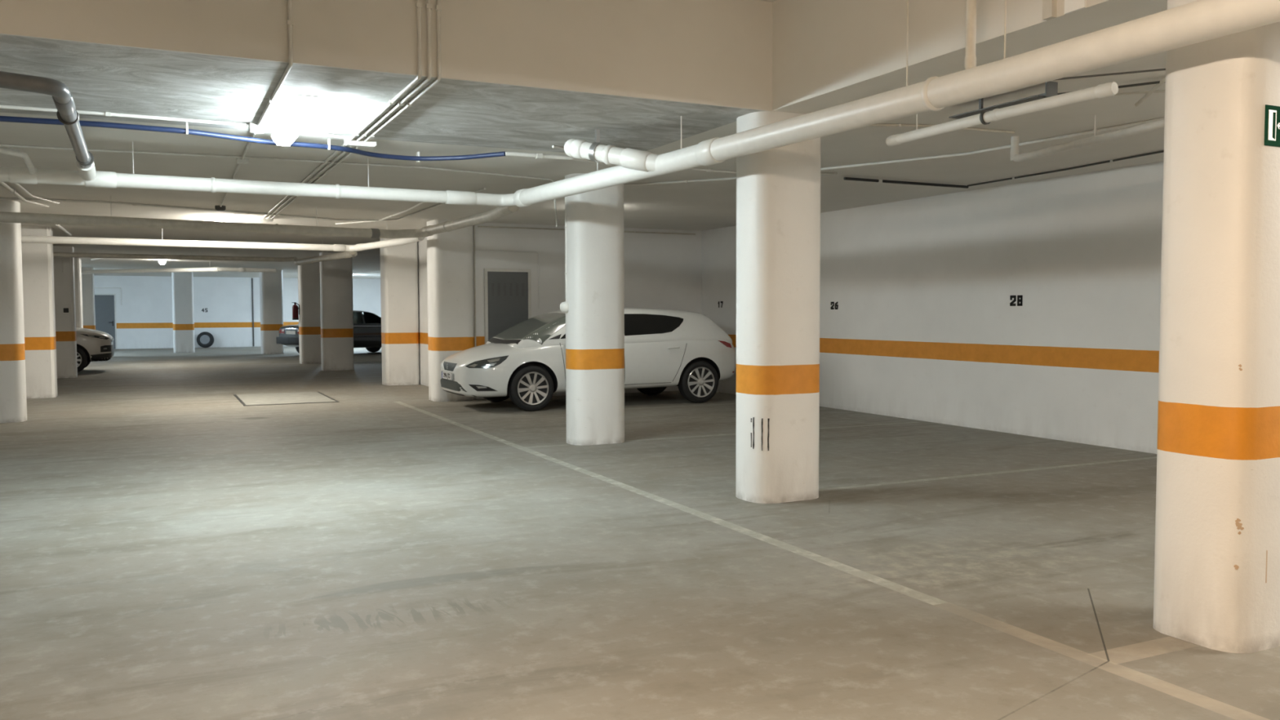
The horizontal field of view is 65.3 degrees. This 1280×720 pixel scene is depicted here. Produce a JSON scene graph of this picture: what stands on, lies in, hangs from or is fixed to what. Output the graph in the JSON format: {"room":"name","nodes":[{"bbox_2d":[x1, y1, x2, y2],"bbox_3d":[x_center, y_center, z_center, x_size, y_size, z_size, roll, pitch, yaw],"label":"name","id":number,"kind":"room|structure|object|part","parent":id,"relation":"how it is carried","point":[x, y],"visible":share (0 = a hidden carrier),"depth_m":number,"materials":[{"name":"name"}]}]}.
{"room":"parking garage","nodes":[
{"label":"parking garage","id":0,"kind":"room"},
{"bbox_2d":[93,275,381,349],"bbox_3d":[-18.744,-2.120,41.255,15.950,3.230,0.300,-1,3,-26],"label":"wall","id":1,"kind":"structure","parent":0,"point":[144,316],"depth_m":41.43,"materials":[{"name":"white paint"}]},
{"bbox_2d":[94,293,116,349],"bbox_3d":[-21.376,-1.532,39.802,0.880,2.210,0.116,-1,3,-26],"label":"door","id":2,"kind":"structure","parent":1,"relation":"in","point":[104,304],"depth_m":39.84,"materials":[{"name":"grey metal"}]},
{"bbox_2d":[94,287,121,305],"bbox_3d":[-21.251,-2.540,39.835,1.020,0.720,0.040,-1,3,-26],"label":"conduit","id":3,"kind":"object","parent":1,"relation":"attached to","point":[95,287],"visible":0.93,"depth_m":39.95,"materials":[{"name":"grey metal"}]},
{"bbox_2d":[251,278,254,346],"bbox_3d":[-16.364,-2.017,42.210,0.046,2.880,0.046,0,3,-3],"label":"conduit","id":4,"kind":"object","parent":1,"relation":"attached to","point":[251,278],"visible":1,"depth_m":42.20,"materials":[{"name":"metal"}]},
{"bbox_2d":[417,222,702,399],"bbox_3d":[-1.704,-0.950,19.347,4.330,2.930,4.130,-1,3,-26],"label":"wall","id":5,"kind":"structure","parent":0,"point":[664,271],"depth_m":17.79,"materials":[{"name":"white paint"}]},
{"bbox_2d":[473,225,476,398],"bbox_3d":[-2.731,-0.816,16.533,0.028,2.900,0.028,-1,3,-26],"label":"conduit","id":6,"kind":"object","parent":5,"relation":"attached to","point":[474,276],"visible":0.65,"depth_m":16.50,"materials":[{"name":"grey metal"}]},
{"bbox_2d":[475,249,539,308],"bbox_3d":[-2.217,-1.344,16.762,1.120,0.970,0.020,-1,3,-26],"label":"conduit","id":7,"kind":"object","parent":5,"relation":"attached to","point":[475,250],"visible":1,"depth_m":16.95,"materials":[{"name":"grey metal"}]},
{"bbox_2d":[484,268,531,343],"bbox_3d":[-2.211,-0.444,16.788,0.810,2.170,0.116,-1,3,-26],"label":"door","id":8,"kind":"structure","parent":5,"relation":"in","point":[507,291],"depth_m":16.74,"materials":[{"name":"grey metal"}]},
{"bbox_2d":[477,226,695,235],"bbox_3d":[-0.832,-2.253,17.388,4.100,0.027,0.032,-1,3,-26],"label":"conduit","id":9,"kind":"object","parent":5,"relation":"attached to","point":[477,226],"visible":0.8,"depth_m":17.09,"materials":[{"name":"grey metal"}]},
{"bbox_2d":[0,0,1167,279],"bbox_3d":[-6.904,-2.808,16.651,16.550,1.070,54.800,-1,3,-26],"label":"ceiling","id":10,"kind":"structure","parent":0,"point":[519,76],"depth_m":7.10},
{"bbox_2d":[0,182,48,208],"bbox_3d":[-7.484,-1.994,12.026,0.182,0.049,2.913,-1,3,-22],"label":"conduit","id":11,"kind":"object","parent":10,"relation":"attached to","point":[4,184],"visible":0.99,"depth_m":12.22,"materials":[{"name":"beige paint"}]},
{"bbox_2d":[14,183,58,204],"bbox_3d":[-7.304,-2.013,11.947,0.170,0.028,2.616,-1,3,-20],"label":"conduit","id":12,"kind":"object","parent":10,"relation":"attached to","point":[17,184],"visible":0.93,"depth_m":12.40,"materials":[{"name":"white paint"}]},
{"bbox_2d":[0,71,96,181],"bbox_3d":[-6.797,-1.549,5.606,6.462,0.373,3.131,-1,3,-26],"label":"pipe","id":13,"kind":"object","parent":10,"relation":"hanging from","point":[67,114],"visible":1,"depth_m":5.87,"materials":[{"name":"grey plastic"}]},
{"bbox_2d":[75,160,96,181],"bbox_3d":[-4.565,-1.582,8.235,0.128,0.172,0.338,-1,3,-26],"label":"socket","id":14,"kind":"object","parent":13,"relation":"attached to","point":[87,174],"depth_m":8.19,"materials":[{"name":"white paint"}]},
{"bbox_2d":[55,224,71,235],"bbox_3d":[-10.059,-2.272,17.431,0.052,0.052,2.500,-1,3,-25],"label":"conduit","id":15,"kind":"object","parent":10,"relation":"attached to","point":[60,226],"visible":0.77,"depth_m":17.34,"materials":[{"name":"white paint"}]},
{"bbox_2d":[90,257,104,260],"bbox_3d":[-14.238,-2.668,26.232,0.060,0.060,1.443,-2,4,-40],"label":"conduit","id":16,"kind":"object","parent":10,"relation":"attached to","point":[92,259],"visible":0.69,"depth_m":26.31,"materials":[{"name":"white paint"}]},
{"bbox_2d":[0,104,246,126],"bbox_3d":[-6.499,-1.753,6.225,7.542,0.029,0.077,-1,3,-25],"label":"conduit","id":17,"kind":"object","parent":10,"relation":"attached to","point":[2,106],"visible":1,"depth_m":7.43,"materials":[{"name":"white paint"}]},
{"bbox_2d":[158,259,166,264],"bbox_3d":[-13.169,-2.724,27.524,0.190,0.115,1.520,-1,3,-26],"label":"lamp","id":18,"kind":"object","parent":10,"relation":"attached to","point":[160,261],"visible":0.75,"depth_m":27.06,"materials":[{"name":"plastic"}]},
{"bbox_2d":[53,247,297,262],"bbox_3d":[-12.255,-2.292,20.704,9.774,0.326,0.474,-2,3,-26],"label":"drain pipe","id":19,"kind":"object","parent":10,"relation":"hanging from","point":[181,257],"visible":0.96,"depth_m":21.76,"materials":[{"name":"beige paint"}]},
{"bbox_2d":[81,266,275,274],"bbox_3d":[-16.353,-2.738,29.940,11.028,0.310,1.138,0,3,7],"label":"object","id":20,"kind":"object","parent":10,"relation":"hanging from","point":[214,268],"visible":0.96,"depth_m":29.35,"materials":[{"name":"white paint"}]},
{"bbox_2d":[0,196,425,221],"bbox_3d":[-7.886,-2.036,12.134,10.187,0.035,4.062,-1,3,-26],"label":"conduit","id":21,"kind":"object","parent":10,"relation":"attached to","point":[1,197],"visible":0.99,"depth_m":14.06,"materials":[{"name":"plastic"}]},
{"bbox_2d":[214,205,226,210],"bbox_3d":[-5.829,-2.107,13.870,0.140,0.066,0.140,-1,3,-26],"label":"smoke detector","id":22,"kind":"object","parent":10,"relation":"attached to","point":[216,207],"visible":0.98,"depth_m":13.82,"materials":[{"name":"plastic"}]},
{"bbox_2d":[21,225,424,251],"bbox_3d":[-8.786,-1.964,14.478,10.601,0.396,3.258,-1,3,-26],"label":"drain pipe","id":23,"kind":"object","parent":10,"relation":"hanging from","point":[24,238],"visible":0.93,"depth_m":16.60,"materials":[{"name":"white paint"}]},
{"bbox_2d":[217,214,233,222],"bbox_3d":[-6.597,-2.173,15.829,0.190,0.115,1.520,-1,3,-26],"label":"lamp","id":24,"kind":"object","parent":10,"relation":"attached to","point":[223,218],"visible":0.49,"depth_m":15.15,"materials":[{"name":"plastic"}]},
{"bbox_2d":[217,217,233,222],"bbox_3d":[-6.597,-2.152,15.831,0.190,0.073,1.520,-1,3,-26],"label":"diffuser","id":25,"kind":"object","parent":24,"relation":"attached to","point":[224,220],"depth_m":15.15,"materials":[{"name":"white plastic"}]},
{"bbox_2d":[235,158,248,164],"bbox_3d":[-3.809,-1.909,9.575,0.110,0.056,0.100,-1,3,-26],"label":"junction box","id":26,"kind":"object","parent":10,"relation":"attached to","point":[246,161],"visible":0.91,"depth_m":9.54,"materials":[{"name":"plastic"}]},
{"bbox_3d":[-3.809,-1.884,9.576,0.099,0.006,0.090,-1,3,-26],"label":"lid","id":27,"kind":"part","parent":26,"relation":"part of","materials":[{"name":"plastic"}]},
{"bbox_2d":[0,113,505,162],"bbox_3d":[-5.668,-1.755,7.013,9.721,0.095,0.691,-2,3,-27],"label":"cable","id":28,"kind":"object","parent":10,"relation":"attached to","point":[188,131],"visible":0.96,"depth_m":8.06,"materials":[{"name":"blue plastic"}]},
{"bbox_2d":[219,0,293,207],"bbox_3d":[-3.933,-2.330,9.812,0.050,0.818,8.730,-1,3,-25],"label":"conduit","id":29,"kind":"object","parent":10,"relation":"attached to","point":[290,22],"visible":0.94,"depth_m":6.19,"materials":[{"name":"plastic"}]},
{"bbox_2d":[248,122,266,133],"bbox_3d":[-3.010,-1.825,7.852,0.120,0.061,0.120,-1,3,-26],"label":"junction box","id":30,"kind":"object","parent":10,"relation":"attached to","point":[253,127],"visible":0.99,"depth_m":7.81,"materials":[{"name":"white paint"}]},
{"bbox_3d":[-3.010,-1.797,7.854,0.108,0.006,0.108,-1,3,-26],"label":"lid","id":31,"kind":"part","parent":30,"relation":"part of","materials":[{"name":"white paint"}]},
{"bbox_2d":[0,142,515,206],"bbox_3d":[-5.821,-1.648,7.976,10.280,0.412,0.273,-2,3,-27],"label":"drain pipe","id":32,"kind":"object","parent":10,"relation":"hanging from","point":[13,175],"visible":0.97,"depth_m":9.06,"materials":[{"name":"white paint"}]},
{"bbox_3d":[-4.394,-1.753,8.654,0.007,0.274,0.008,-1,3,-26],"label":"hanger rod","id":33,"kind":"part","parent":32,"relation":"part of","materials":[{"name":"white paint"}]},
{"bbox_3d":[-2.618,-1.805,9.621,0.007,0.274,0.008,-1,3,-26],"label":"hanger rod","id":34,"kind":"part","parent":32,"relation":"part of","materials":[{"name":"white paint"}]},
{"bbox_2d":[0,195,519,238],"bbox_3d":[-6.941,-1.771,10.593,10.550,0.414,4.758,-1,3,-26],"label":"drain pipe","id":35,"kind":"object","parent":10,"relation":"hanging from","point":[498,212],"visible":0.99,"depth_m":13.02,"materials":[{"name":"beige paint"}]},
{"bbox_2d":[258,217,273,222],"bbox_3d":[-5.870,-2.200,15.679,0.200,0.056,0.140,-1,3,-26],"label":"junction box","id":36,"kind":"object","parent":10,"relation":"attached to","point":[260,220],"visible":0.99,"depth_m":15.63,"materials":[{"name":"white paint"}]},
{"bbox_2d":[0,144,557,226],"bbox_3d":[-5.788,-1.620,8.671,10.940,0.528,0.380,-1,3,-25],"label":"conduit","id":37,"kind":"object","parent":10,"relation":"attached to","point":[2,145],"visible":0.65,"depth_m":9.57,"materials":[{"name":"plastic"}]},
{"bbox_2d":[271,94,322,146],"bbox_3d":[-2.586,-1.778,7.482,0.190,0.115,1.520,-1,3,-26],"label":"lamp","id":38,"kind":"object","parent":10,"relation":"attached to","point":[302,109],"visible":1,"depth_m":7.12,"materials":[{"name":"plastic"}]},
{"bbox_2d":[300,129,351,139],"bbox_3d":[-2.604,-1.861,8.252,0.472,0.029,0.045,-3,4,-45],"label":"conduit","id":39,"kind":"object","parent":10,"relation":"attached to","point":[324,135],"visible":0.78,"depth_m":8.24,"materials":[{"name":"white paint"}]},
{"bbox_2d":[294,251,357,265],"bbox_3d":[-6.401,-2.242,20.424,0.330,0.430,4.738,-2,3,-31],"label":"drain pipe","id":40,"kind":"object","parent":10,"relation":"hanging from","point":[345,254],"visible":0.82,"depth_m":20.40,"materials":[{"name":"beige paint"}]},
{"bbox_2d":[262,0,422,218],"bbox_3d":[-3.615,-2.381,10.852,0.034,0.818,10.330,-1,3,-26],"label":"conduit","id":41,"kind":"object","parent":10,"relation":"attached to","point":[418,5],"visible":0.92,"depth_m":6.77,"materials":[{"name":"plastic"}]},
{"bbox_2d":[266,0,431,218],"bbox_3d":[-3.559,-2.382,10.879,0.034,0.818,10.330,-1,3,-26],"label":"conduit","id":42,"kind":"object","parent":10,"relation":"attached to","point":[428,6],"visible":0.9,"depth_m":6.81,"materials":[{"name":"plastic"}]},
{"bbox_2d":[271,0,441,218],"bbox_3d":[-3.503,-2.384,10.906,0.034,0.818,10.330,-1,3,-26],"label":"conduit","id":43,"kind":"object","parent":10,"relation":"attached to","point":[437,7],"visible":0.92,"depth_m":6.84,"materials":[{"name":"plastic"}]},
{"bbox_2d":[343,138,376,147],"bbox_3d":[-2.401,-1.864,8.567,0.260,0.056,0.080,-1,3,-26],"label":"junction box","id":44,"kind":"object","parent":10,"relation":"attached to","point":[370,143],"visible":0.9,"depth_m":8.54,"materials":[{"name":"white paint"}]},
{"bbox_3d":[-2.401,-1.839,8.569,0.234,0.006,0.072,-1,3,-26],"label":"lid","id":45,"kind":"part","parent":44,"relation":"part of","materials":[{"name":"white paint"}]},
{"bbox_2d":[335,187,485,224],"bbox_3d":[-3.218,-2.158,14.399,0.585,0.029,5.671,-2,3,-34],"label":"conduit","id":46,"kind":"object","parent":10,"relation":"attached to","point":[483,188],"visible":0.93,"depth_m":15.38,"materials":[{"name":"plastic"}]},
{"bbox_2d":[505,151,617,166],"bbox_3d":[-0.607,-1.861,9.287,1.405,0.042,0.165,-2,3,-37],"label":"conduit","id":47,"kind":"object","parent":10,"relation":"attached to","point":[539,156],"visible":0.68,"depth_m":9.07,"materials":[{"name":"white paint"}]},
{"bbox_2d":[551,145,837,175],"bbox_3d":[0.537,-1.955,10.005,3.432,0.027,0.525,-2,3,-32],"label":"conduit","id":48,"kind":"object","parent":10,"relation":"attached to","point":[553,146],"visible":0.3,"depth_m":10.42,"materials":[{"name":"plastic"}]},
{"bbox_2d":[623,117,1164,186],"bbox_3d":[2.952,-1.876,8.245,1.644,0.029,11.412,-3,4,-41],"label":"conduit","id":49,"kind":"object","parent":10,"relation":"attached to","point":[1097,131],"visible":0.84,"depth_m":9.44,"materials":[{"name":"white paint"}]},
{"bbox_2d":[512,0,1279,207],"bbox_3d":[3.143,-1.768,1.911,0.445,1.210,18.659,-2,3,-27],"label":"drain pipe","id":50,"kind":"object","parent":10,"relation":"hanging from","point":[1200,20],"visible":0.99,"depth_m":4.99,"materials":[{"name":"white paint"}]},
{"bbox_2d":[564,128,658,172],"bbox_3d":[-0.219,-1.673,8.053,0.953,0.398,0.166,2,3,33],"label":"pipe","id":51,"kind":"object","parent":50,"relation":"attached to","point":[597,152],"visible":0.99,"depth_m":8.00,"materials":[{"name":"white paint"}]},
{"bbox_3d":[0.314,-1.721,7.574,0.007,0.258,0.008,-1,3,-26],"label":"hanger rod","id":52,"kind":"part","parent":50,"relation":"part of","materials":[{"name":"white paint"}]},
{"bbox_3d":[1.478,-2.019,5.510,0.008,1.050,0.009,-1,3,-26],"label":"hanger rod","id":53,"kind":"part","parent":50,"relation":"part of","materials":[{"name":"beige paint"}]},
{"bbox_2d":[964,0,976,69],"bbox_3d":[1.687,-2.001,5.078,0.059,1.045,0.059,-1,3,-26],"label":"riser pipe","id":54,"kind":"object","parent":50,"relation":"attached to","point":[970,60],"visible":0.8,"depth_m":5.07,"materials":[{"name":"beige paint"}]},
{"bbox_3d":[1.787,-1.988,4.871,0.008,1.050,0.009,-1,3,-26],"label":"hanger rod","id":55,"kind":"part","parent":50,"relation":"part of","materials":[{"name":"beige paint"}]},
{"bbox_2d":[843,177,968,188],"bbox_3d":[3.048,-2.006,11.319,1.791,0.039,0.056,-2,3,-26],"label":"cable","id":56,"kind":"object","parent":10,"relation":"attached to","point":[844,178],"visible":1,"depth_m":11.27,"materials":[{"name":"plastic"}]},
{"bbox_2d":[866,124,1014,133],"bbox_3d":[2.203,-1.863,8.028,1.810,0.022,0.245,0,3,-6],"label":"conduit","id":57,"kind":"object","parent":10,"relation":"attached to","point":[873,125],"visible":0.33,"depth_m":7.92,"materials":[{"name":"beige paint"}]},
{"bbox_2d":[885,81,1118,146],"bbox_3d":[2.301,-1.686,6.655,0.138,0.250,1.887,-2,3,-29],"label":"drain pipe","id":58,"kind":"object","parent":10,"relation":"hanging from","point":[1111,88],"visible":1,"depth_m":6.43,"materials":[{"name":"white paint"}]},
{"bbox_2d":[948,80,1057,119],"bbox_3d":[2.463,-1.770,6.820,0.160,0.100,0.820,-1,3,-26],"label":"cable tray","id":59,"kind":"object","parent":10,"relation":"attached to","point":[1051,87],"visible":0.62,"depth_m":6.63,"materials":[{"name":"metal"}]},
{"bbox_2d":[1042,0,1057,20],"bbox_3d":[2.078,-2.128,5.049,0.035,0.790,0.060,-1,3,-26],"label":"riser pipe","id":60,"kind":"object","parent":10,"relation":"attached to","point":[1049,6],"visible":1,"depth_m":5.05,"materials":[{"name":"beige paint"}]},
{"bbox_2d":[968,150,1164,186],"bbox_3d":[5.506,-1.863,7.843,0.129,0.022,8.486,-1,3,-24],"label":"conduit","id":61,"kind":"object","parent":10,"relation":"attached to","point":[1161,151],"visible":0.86,"depth_m":10.31,"materials":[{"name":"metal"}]},
{"bbox_2d":[1064,0,1086,13],"bbox_3d":[2.152,-2.122,4.919,0.015,0.790,0.120,-1,3,-26],"label":"riser pipe","id":62,"kind":"object","parent":10,"relation":"attached to","point":[1070,6],"visible":1,"depth_m":4.94,"materials":[{"name":"white paint"}]},
{"bbox_2d":[1010,115,1164,162],"bbox_3d":[4.099,-1.672,6.012,0.210,0.225,5.404,-1,3,-21],"label":"drain pipe","id":63,"kind":"object","parent":10,"relation":"hanging from","point":[1015,156],"visible":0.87,"depth_m":7.68,"materials":[{"name":"plastic"}]},
{"bbox_3d":[3.458,-1.781,7.589,0.007,0.156,0.008,-1,3,-26],"label":"hanger rod","id":64,"kind":"part","parent":63,"relation":"part of","materials":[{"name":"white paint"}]},
{"bbox_2d":[1053,68,1165,80],"bbox_3d":[3.358,-1.748,5.915,1.859,0.012,0.031,1,3,26],"label":"conduit","id":65,"kind":"object","parent":10,"relation":"attached to","point":[1158,69],"visible":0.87,"depth_m":6.13,"materials":[{"name":"metal"}]},
{"bbox_2d":[1057,80,1165,94],"bbox_3d":[3.557,-1.764,6.247,1.851,0.018,0.075,1,3,30],"label":"conduit","id":66,"kind":"object","parent":10,"relation":"attached to","point":[1157,82],"visible":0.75,"depth_m":6.43,"materials":[{"name":"metal"}]},
{"bbox_2d":[1114,89,1164,95],"bbox_3d":[3.569,-1.782,6.616,2.053,0.016,0.080,1,3,17],"label":"conduit","id":67,"kind":"object","parent":10,"relation":"attached to","point":[1158,91],"visible":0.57,"depth_m":6.66,"materials":[{"name":"beige paint"}]},
{"bbox_2d":[1134,77,1165,106],"bbox_3d":[3.373,-1.766,6.604,0.026,0.056,0.635,0,3,12],"label":"conduit","id":68,"kind":"object","parent":10,"relation":"attached to","point":[1162,81],"visible":0.88,"depth_m":6.57,"materials":[{"name":"grey metal"}]},
{"bbox_2d":[0,346,1279,719],"bbox_3d":[-6.895,0.778,16.826,16.550,0.250,54.800,-1,3,-26],"label":"floor","id":69,"kind":"structure","parent":0,"point":[172,547],"depth_m":5.59,"materials":[{"name":"concrete"}]},
{"bbox_2d":[0,200,26,422],"bbox_3d":[-8.614,-0.638,13.288,0.684,2.930,0.464,-1,3,-26],"label":"concrete column","id":70,"kind":"structure","parent":69,"relation":"on","point":[13,403],"depth_m":13.20,"materials":[{"name":"white paint"}]},
{"bbox_2d":[21,225,57,398],"bbox_3d":[-10.470,-0.819,17.107,0.744,2.930,0.464,-1,3,-26],"label":"concrete column","id":71,"kind":"structure","parent":69,"relation":"on","point":[37,263],"depth_m":16.98,"materials":[{"name":"white paint"}]},
{"bbox_2d":[53,245,77,378],"bbox_3d":[-13.063,-1.063,22.290,0.784,2.930,0.464,-1,3,-26],"label":"concrete column","id":72,"kind":"structure","parent":69,"relation":"on","point":[64,282],"depth_m":22.18,"materials":[{"name":"white paint"}]},
{"bbox_2d":[63,307,68,312],"bbox_3d":[-12.747,-1.104,22.174,0.100,0.100,0.030,-1,3,-26],"label":"wall switch","id":73,"kind":"object","parent":72,"relation":"attached to","point":[65,309],"visible":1,"depth_m":22.16,"materials":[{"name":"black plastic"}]},
{"bbox_2d":[74,257,83,328],"bbox_3d":[-14.891,-1.234,25.901,0.734,2.930,0.464,-1,3,-26],"label":"concrete column","id":74,"kind":"structure","parent":69,"relation":"on","point":[77,266],"depth_m":25.81,"materials":[{"name":"white paint"}]},
{"bbox_2d":[81,267,95,329],"bbox_3d":[-18.267,-1.560,32.786,0.644,2.930,0.414,-1,3,-26],"label":"concrete column","id":75,"kind":"structure","parent":69,"relation":"on","point":[87,280],"depth_m":32.65,"materials":[{"name":"white paint"}]},
{"bbox_2d":[75,327,114,372],"bbox_3d":[-15.084,-0.468,24.093,4.204,1.577,1.775,-1,3,-26],"label":"car","id":76,"kind":"object","parent":69,"relation":"on","point":[92,345],"visible":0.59,"depth_m":24.14,"materials":[{"name":"white metal"}]},
{"bbox_2d":[111,344,114,355],"bbox_3d":[-13.208,-0.259,25.009,0.038,0.261,1.104,-1,3,-26],"label":"grille","id":77,"kind":"object","parent":76,"relation":"attached to","point":[112,345],"depth_m":24.60,"materials":[{"name":"black plastic"}]},
{"bbox_2d":[171,271,195,352],"bbox_3d":[-16.629,-1.737,36.348,0.694,2.930,0.614,-1,3,-26],"label":"concrete column","id":78,"kind":"structure","parent":69,"relation":"on","point":[183,313],"depth_m":36.07,"materials":[{"name":"white paint"}]},
{"bbox_2d":[196,331,213,347],"bbox_3d":[-17.950,-0.834,41.233,0.661,0.664,0.288,-1,3,-10],"label":"tyre","id":79,"kind":"object","parent":69,"relation":"on","point":[204,340],"visible":1,"depth_m":41.15,"materials":[{"name":"black rubber"}]},
{"bbox_2d":[259,270,284,354],"bbox_3d":[-12.905,-1.680,34.982,0.734,2.930,0.514,-1,3,-26],"label":"concrete column","id":80,"kind":"structure","parent":69,"relation":"on","point":[271,299],"depth_m":34.75,"materials":[{"name":"white paint"}]},
{"bbox_2d":[233,391,339,405],"bbox_3d":[-6.009,0.644,16.858,1.440,0.009,2.320,-1,3,-26],"label":"floor hatch","id":81,"kind":"object","parent":69,"relation":"on","point":[279,398],"visible":1,"depth_m":16.68,"materials":[{"name":"metal"}]},
{"bbox_2d":[297,262,321,364],"bbox_3d":[-9.368,-1.370,28.396,0.614,2.930,0.464,-1,3,-26],"label":"concrete column","id":82,"kind":"structure","parent":69,"relation":"on","point":[308,274],"depth_m":28.18,"materials":[{"name":"white paint"}]},
{"bbox_2d":[291,302,299,319],"bbox_3d":[-9.707,-1.381,28.171,0.215,0.495,0.168,-1,3,-26],"label":"fire extinguisher","id":83,"kind":"object","parent":82,"relation":"attached to","point":[295,312],"visible":1,"depth_m":28.11,"materials":[{"name":"red metal"}]},
{"bbox_2d":[275,310,381,353],"bbox_3d":[-9.957,-0.959,34.400,1.807,1.529,4.859,2,4,38],"label":"car","id":84,"kind":"object","parent":69,"relation":"on","point":[366,325],"visible":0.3,"depth_m":33.75,"materials":[{"name":"black metal"}]},
{"bbox_2d":[279,328,284,333],"bbox_3d":[-11.838,-0.953,33.032,0.194,0.145,0.524,-1,3,-26],"label":"tail lamp","id":85,"kind":"object","parent":84,"relation":"attached to","point":[281,331],"depth_m":32.90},
{"bbox_3d":[-11.393,-0.897,32.579,0.520,0.110,0.030,2,4,38],"label":"number plate","id":86,"kind":"part","parent":84,"relation":"part of","materials":[{"name":"white metal"}]},
{"bbox_3d":[-9.333,-1.156,33.968,0.297,0.067,3.650,2,4,38],"label":"door trim","id":87,"kind":"part","parent":84,"relation":"part of","materials":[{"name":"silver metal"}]},
{"bbox_2d":[319,252,354,370],"bbox_3d":[-7.610,-1.212,25.057,0.754,2.930,0.414,-1,3,-26],"label":"concrete column","id":88,"kind":"structure","parent":69,"relation":"on","point":[336,311],"depth_m":24.87,"materials":[{"name":"white paint"}]},
{"bbox_2d":[379,238,419,385],"bbox_3d":[-4.812,-0.973,19.989,0.664,2.930,0.484,-1,3,-26],"label":"concrete column","id":89,"kind":"structure","parent":69,"relation":"on","point":[398,264],"depth_m":19.78,"materials":[{"name":"white paint"}]},
{"bbox_2d":[426,219,475,401],"bbox_3d":[-3.119,-0.806,16.463,0.684,2.930,0.614,-1,3,-26],"label":"concrete column","id":90,"kind":"structure","parent":69,"relation":"on","point":[450,255],"depth_m":16.17,"materials":[{"name":"white paint"}]},
{"bbox_2d":[440,307,735,410],"bbox_3d":[-0.807,-0.079,15.914,4.636,1.518,2.230,-1,3,-26],"label":"hatchback car","id":91,"kind":"object","parent":69,"relation":"on","point":[525,362],"visible":0.83,"depth_m":15.27,"materials":[{"name":"white metal"}]},
{"bbox_3d":[-2.882,0.231,14.926,0.022,0.115,0.540,-1,3,-26],"label":"number plate","id":92,"kind":"part","parent":91,"relation":"part of","materials":[{"name":"white metal"}]},
{"bbox_2d":[443,361,457,371],"bbox_3d":[-2.857,0.098,14.932,0.061,0.122,0.721,-1,3,-26],"label":"grille","id":93,"kind":"object","parent":91,"relation":"attached to","point":[447,366],"depth_m":14.89,"materials":[{"name":"black plastic"}]},
{"bbox_2d":[440,377,466,391],"bbox_3d":[-2.820,0.365,14.962,0.100,0.137,1.328,-1,3,-26],"label":"grille","id":94,"kind":"object","parent":91,"relation":"attached to","point":[449,384],"depth_m":14.68,"materials":[{"name":"black plastic"}]},
{"bbox_2d":[548,333,560,339],"bbox_3d":[-1.256,-0.345,14.740,0.210,0.079,0.035,-1,3,-26],"label":"mirror","id":95,"kind":"object","parent":91,"relation":"attached to","point":[551,336],"depth_m":14.74,"materials":[{"name":"white plastic"}]},
{"bbox_2d":[718,340,731,347],"bbox_3d":[1.365,-0.252,16.016,0.285,0.126,0.044,-2,4,-38],"label":"tail lamp","id":96,"kind":"object","parent":91,"relation":"attached to","point":[722,344],"depth_m":16.00,"materials":[{"name":"red plastic"}]},
{"bbox_2d":[564,173,624,445],"bbox_3d":[-0.498,-0.550,11.038,0.644,2.930,0.414,-1,3,-26],"label":"concrete column","id":97,"kind":"structure","parent":69,"relation":"on","point":[595,316],"depth_m":10.85,"materials":[{"name":"white paint"}]},
{"bbox_2d":[560,301,568,313],"bbox_3d":[-0.832,-0.578,10.909,0.078,0.132,0.132,-1,3,-26],"label":"lamp","id":98,"kind":"object","parent":97,"relation":"attached to","point":[564,306],"visible":1,"depth_m":10.87,"materials":[{"name":"white paint"}]},
{"bbox_2d":[564,176,567,301],"bbox_3d":[-0.806,-1.313,10.887,0.025,1.370,0.024,-1,3,-26],"label":"conduit","id":99,"kind":"object","parent":97,"relation":"attached to","point":[566,273],"visible":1,"depth_m":10.88,"materials":[{"name":"grey metal"}]},
{"bbox_2d":[735,111,821,503],"bbox_3d":[1.070,-0.394,7.746,0.624,2.930,0.454,-1,3,-26],"label":"concrete column","id":100,"kind":"structure","parent":69,"relation":"on","point":[778,189],"depth_m":7.54,"materials":[{"name":"white paint"}]},
{"bbox_2d":[1152,0,1279,653],"bbox_3d":[2.680,-0.633,4.427,0.644,3.720,0.445,-1,3,-26],"label":"concrete column","id":101,"kind":"structure","parent":69,"relation":"on","point":[1217,554],"depth_m":4.23,"materials":[{"name":"white paint"}]},
{"bbox_2d":[1264,104,1279,146],"bbox_3d":[2.736,-0.972,4.188,0.360,0.165,0.006,-1,3,-26],"label":"exit sign","id":102,"kind":"object","parent":101,"relation":"attached to","point":[1272,117],"visible":1,"depth_m":4.13,"materials":[{"name":"green plastic"}]},
{"bbox_2d":[702,161,1163,453],"bbox_3d":[0.418,-1.151,20.268,0.300,3.230,54.800,-1,3,-26],"label":"wall","id":103,"kind":"structure","parent":0,"point":[924,326],"depth_m":11.92,"materials":[{"name":"white paint"}]},
{"bbox_2d":[830,302,838,309],"bbox_3d":[2.885,-0.809,14.819,0.002,0.119,0.186,-1,3,-26],"label":"number","id":104,"kind":"object","parent":103,"relation":"attached to","point":[833,303],"visible":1,"depth_m":14.81,"materials":[{"name":"black paint"}]},
{"bbox_2d":[1009,295,1022,306],"bbox_3d":[4.400,-0.694,11.681,0.002,0.125,0.191,-1,3,-26],"label":"number","id":105,"kind":"object","parent":103,"relation":"attached to","point":[1019,300],"visible":1,"depth_m":11.66,"materials":[{"name":"black paint"}]},
{"bbox_3d":[-14.217,-0.770,13.215,0.300,3.230,54.800,-1,3,-26],"label":"wall","id":106,"kind":"structure","parent":0,"visible":0},
{"bbox_2d":[0,146,35,174],"bbox_3d":[-7.072,-1.465,5.909,6.152,0.118,1.074,-2,4,-38],"label":"pipe","id":107,"kind":"object","parent":106,"relation":"attached to","point":[28,163],"visible":1,"depth_m":7.42,"materials":[{"name":"plastic"}]}
]}

